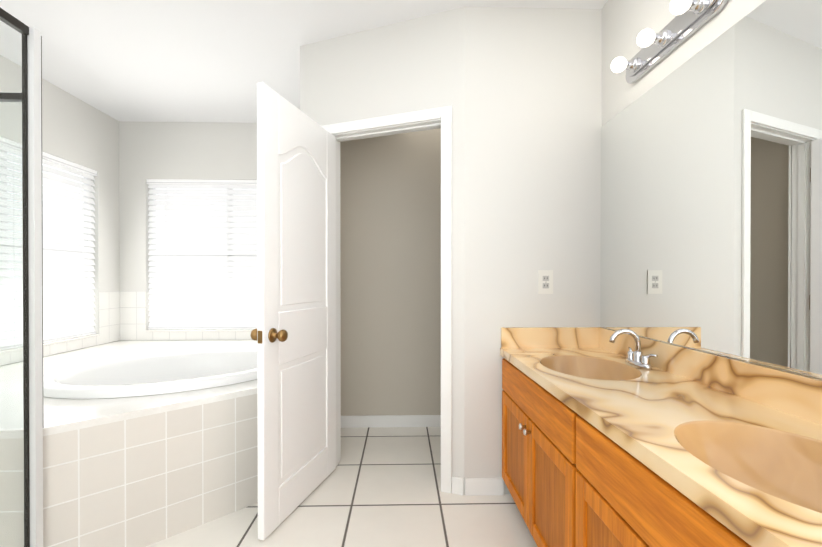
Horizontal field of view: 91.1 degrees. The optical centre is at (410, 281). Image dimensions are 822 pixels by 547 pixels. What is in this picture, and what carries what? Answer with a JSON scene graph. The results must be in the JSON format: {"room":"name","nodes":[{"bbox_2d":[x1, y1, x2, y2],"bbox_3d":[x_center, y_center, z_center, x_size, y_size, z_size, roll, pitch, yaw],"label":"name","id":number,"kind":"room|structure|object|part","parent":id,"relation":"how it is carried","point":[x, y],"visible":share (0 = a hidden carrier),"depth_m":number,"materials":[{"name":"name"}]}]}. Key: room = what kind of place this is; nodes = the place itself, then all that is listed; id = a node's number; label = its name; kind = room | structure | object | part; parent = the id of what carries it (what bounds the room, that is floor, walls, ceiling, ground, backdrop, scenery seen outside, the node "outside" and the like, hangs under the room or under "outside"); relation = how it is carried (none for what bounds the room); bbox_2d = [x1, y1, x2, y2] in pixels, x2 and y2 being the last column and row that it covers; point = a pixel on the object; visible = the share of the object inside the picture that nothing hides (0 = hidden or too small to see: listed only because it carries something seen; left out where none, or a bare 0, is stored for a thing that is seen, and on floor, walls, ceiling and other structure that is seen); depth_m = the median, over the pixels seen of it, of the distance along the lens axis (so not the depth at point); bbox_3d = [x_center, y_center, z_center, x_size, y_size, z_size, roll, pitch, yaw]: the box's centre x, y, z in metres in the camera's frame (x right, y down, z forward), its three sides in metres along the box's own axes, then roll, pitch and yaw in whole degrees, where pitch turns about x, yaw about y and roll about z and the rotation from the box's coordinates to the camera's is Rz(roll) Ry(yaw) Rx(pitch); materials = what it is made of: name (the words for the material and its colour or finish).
{"room":"bathroom","nodes":[
{"label":"bathroom","id":0,"kind":"room"},
{"bbox_2d":[0,55,119,364],"bbox_3d":[-2.695,-0.159,1.057,0.110,2.630,5.590,0,0,-1],"label":"wall","id":1,"kind":"structure","parent":0,"point":[76,130],"depth_m":3.40,"materials":[{"name":"paint"}]},
{"bbox_2d":[0,150,91,338],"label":"window","id":2,"kind":"structure","parent":1,"relation":"in","point":[49,221],"depth_m":3.19,"materials":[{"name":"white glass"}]},
{"bbox_2d":[0,137,96,349],"bbox_3d":[-2.709,-0.250,2.726,0.053,1.400,1.498,0,0,-1],"label":"window blind","id":3,"kind":"object","parent":2,"relation":"attached to","point":[54,283],"visible":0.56,"depth_m":3.08,"materials":[{"name":"white plastic"}]},
{"bbox_2d":[0,334,100,353],"bbox_3d":[-2.701,0.460,2.730,0.078,0.016,1.508,0,0,-1],"label":"window sill","id":4,"kind":"structure","parent":1,"relation":"attached to","point":[51,343],"depth_m":3.05,"materials":[{"name":"tile"}]},
{"bbox_2d":[0,291,120,365],"bbox_3d":[-2.674,0.318,2.608,0.002,0.456,2.266,0,0,-1],"label":"tile wainscot","id":5,"kind":"structure","parent":1,"relation":"attached to","point":[109,301],"depth_m":3.52,"materials":[{"name":"white tile"}]},
{"bbox_2d":[119,121,256,329],"bbox_3d":[-1.718,-0.172,3.821,2.197,2.630,0.110,0,0,-1],"label":"wall","id":6,"kind":"structure","parent":0,"point":[194,150],"depth_m":3.75,"materials":[{"name":"paint"}]},
{"bbox_2d":[121,291,251,339],"bbox_3d":[-1.701,0.312,3.765,1.939,0.456,0.002,0,0,-1],"label":"tile wainscot","id":7,"kind":"structure","parent":6,"relation":"attached to","point":[122,315],"depth_m":3.75,"materials":[{"name":"white tile"}]},
{"bbox_2d":[145,329,252,331],"bbox_3d":[-1.715,0.455,3.790,1.498,0.016,0.078,0,0,-1],"label":"window sill","id":8,"kind":"structure","parent":6,"relation":"attached to","point":[198,330],"depth_m":3.75,"materials":[{"name":"tile"}]},
{"bbox_2d":[150,188,256,316],"bbox_3d":[-1.717,-0.247,3.846,1.500,1.420,0.040,0,0,-1],"label":"window","id":9,"kind":"structure","parent":6,"relation":"in","point":[194,255],"depth_m":3.83,"materials":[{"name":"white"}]},
{"bbox_2d":[146,179,256,328],"bbox_3d":[-1.716,-0.255,3.795,1.488,1.400,0.053,0,0,-1],"label":"window blind","id":10,"kind":"object","parent":9,"relation":"attached to","point":[223,297],"visible":0.67,"depth_m":3.79,"materials":[{"name":"white plastic"}]},
{"bbox_2d":[0,0,607,122],"bbox_3d":[-0.790,-1.524,1.096,3.920,0.100,5.590,0,0,-1],"label":"ceiling","id":11,"kind":"structure","parent":0,"point":[172,60],"depth_m":2.50,"materials":[{"name":"paint"}]},
{"bbox_2d":[146,427,536,546],"bbox_3d":[-0.790,1.206,1.110,3.920,0.100,5.590,0,0,-1],"label":"floor","id":12,"kind":"structure","parent":0,"point":[379,487],"depth_m":2.01,"materials":[{"name":"tile"}]},
{"bbox_2d":[0,8,43,546],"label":"shower door","id":13,"kind":"structure","parent":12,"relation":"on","point":[29,97],"depth_m":1.47,"materials":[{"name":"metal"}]},
{"bbox_3d":[-2.004,0.115,0.848,1.249,2.015,1.316,0,0,-1],"label":"glass","id":14,"kind":"part","parent":13,"relation":"part of","materials":[{"name":"clear glass"}]},
{"bbox_2d":[0,340,257,546],"bbox_3d":[-1.689,0.825,2.635,1.972,0.648,2.268,0,0,-1],"label":"bathtub","id":15,"kind":"object","parent":12,"relation":"on","point":[147,443],"visible":0.77,"depth_m":1.85,"materials":[{"name":"tile"}]},
{"bbox_2d":[500,327,821,546],"bbox_3d":[0.767,0.679,1.264,0.576,0.953,1.848,0,0,-1],"label":"bathroom vanity","id":16,"kind":"object","parent":12,"relation":"on","point":[622,438],"visible":1,"depth_m":1.12,"materials":[{"name":"brown wood"}]},
{"bbox_2d":[300,7,464,477],"bbox_3d":[-0.186,-0.165,2.409,1.052,2.630,0.110,0,0,20],"label":"wall","id":17,"kind":"structure","parent":0,"point":[415,64],"depth_m":2.27,"materials":[{"name":"paint"}]},
{"bbox_2d":[250,82,335,539],"bbox_3d":[-0.569,0.130,2.117,0.175,2.018,0.713,0,0,16],"label":"door","id":18,"kind":"structure","parent":17,"relation":"in","point":[293,333],"depth_m":2.00,"materials":[{"name":"white paint"}]},
{"bbox_3d":[-0.651,0.243,1.822,0.175,0.066,0.100,0,0,16],"label":"knob","id":19,"kind":"part","parent":18,"relation":"part of","materials":[{"name":"gold metal"}]},
{"bbox_3d":[-0.568,0.111,2.117,0.027,1.720,0.491,0,0,16],"label":"panel","id":20,"kind":"part","parent":18,"relation":"part of","materials":[{"name":"white paint"}]},
{"bbox_2d":[322,106,451,492],"bbox_3d":[-0.144,0.097,2.398,0.830,2.105,0.148,0,0,20],"label":"door frame","id":21,"kind":"structure","parent":17,"relation":"attached to","point":[444,114],"depth_m":2.20,"materials":[{"name":"white paint"}]},
{"bbox_2d":[452,476,463,494],"bbox_3d":[-0.207,1.104,2.357,1.048,0.092,0.012,0,0,21],"label":"baseboard","id":22,"kind":"structure","parent":17,"relation":"attached to","point":[458,485],"depth_m":2.18,"materials":[{"name":"white paint"}]},
{"bbox_2d":[340,128,440,415],"bbox_3d":[0.257,-0.170,3.249,1.723,2.630,0.110,0,0,-1],"label":"wall","id":23,"kind":"structure","parent":0,"point":[390,236],"depth_m":3.18,"materials":[{"name":"paint"}]},
{"bbox_2d":[341,415,440,427],"bbox_3d":[0.207,1.100,3.191,1.605,0.092,0.015,0,0,-1],"label":"baseboard","id":24,"kind":"structure","parent":23,"relation":"attached to","point":[367,420],"depth_m":3.18,"materials":[{"name":"white paint"}]},
{"bbox_2d":[464,7,601,494],"bbox_3d":[0.715,-0.164,2.240,0.856,2.630,0.110,0,0,-1],"label":"wall","id":25,"kind":"structure","parent":0,"point":[533,100],"depth_m":2.18,"materials":[{"name":"paint"}]},
{"bbox_2d":[538,270,552,293],"bbox_3d":[0.728,0.001,2.181,0.080,0.128,0.008,0,0,-1],"label":"electrical outlet plate","id":26,"kind":"object","parent":25,"relation":"attached to","point":[545,281],"visible":1,"depth_m":2.18,"materials":[{"name":"white plastic"}]},
{"bbox_2d":[602,0,819,378],"bbox_3d":[1.134,-0.155,0.329,0.110,2.630,3.950,0,0,-1],"label":"wall","id":27,"kind":"structure","parent":0,"point":[625,23],"depth_m":1.85,"materials":[{"name":"paint"}]},
{"bbox_2d":[611,0,727,83],"bbox_3d":[0.978,-0.976,1.617,0.139,0.112,0.600,0,0,-1],"label":"sconce","id":28,"kind":"object","parent":27,"relation":"attached to","point":[692,17],"visible":1,"depth_m":1.59,"materials":[{"name":"silver metal"}]},
{"bbox_2d":[600,0,821,378],"bbox_3d":[1.053,-0.293,1.275,0.005,1.083,1.827,0,0,-1],"label":"mirror","id":29,"kind":"object","parent":27,"relation":"attached to","point":[711,204],"visible":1,"depth_m":1.33,"materials":[{"name":"clear glass"}]}
]}

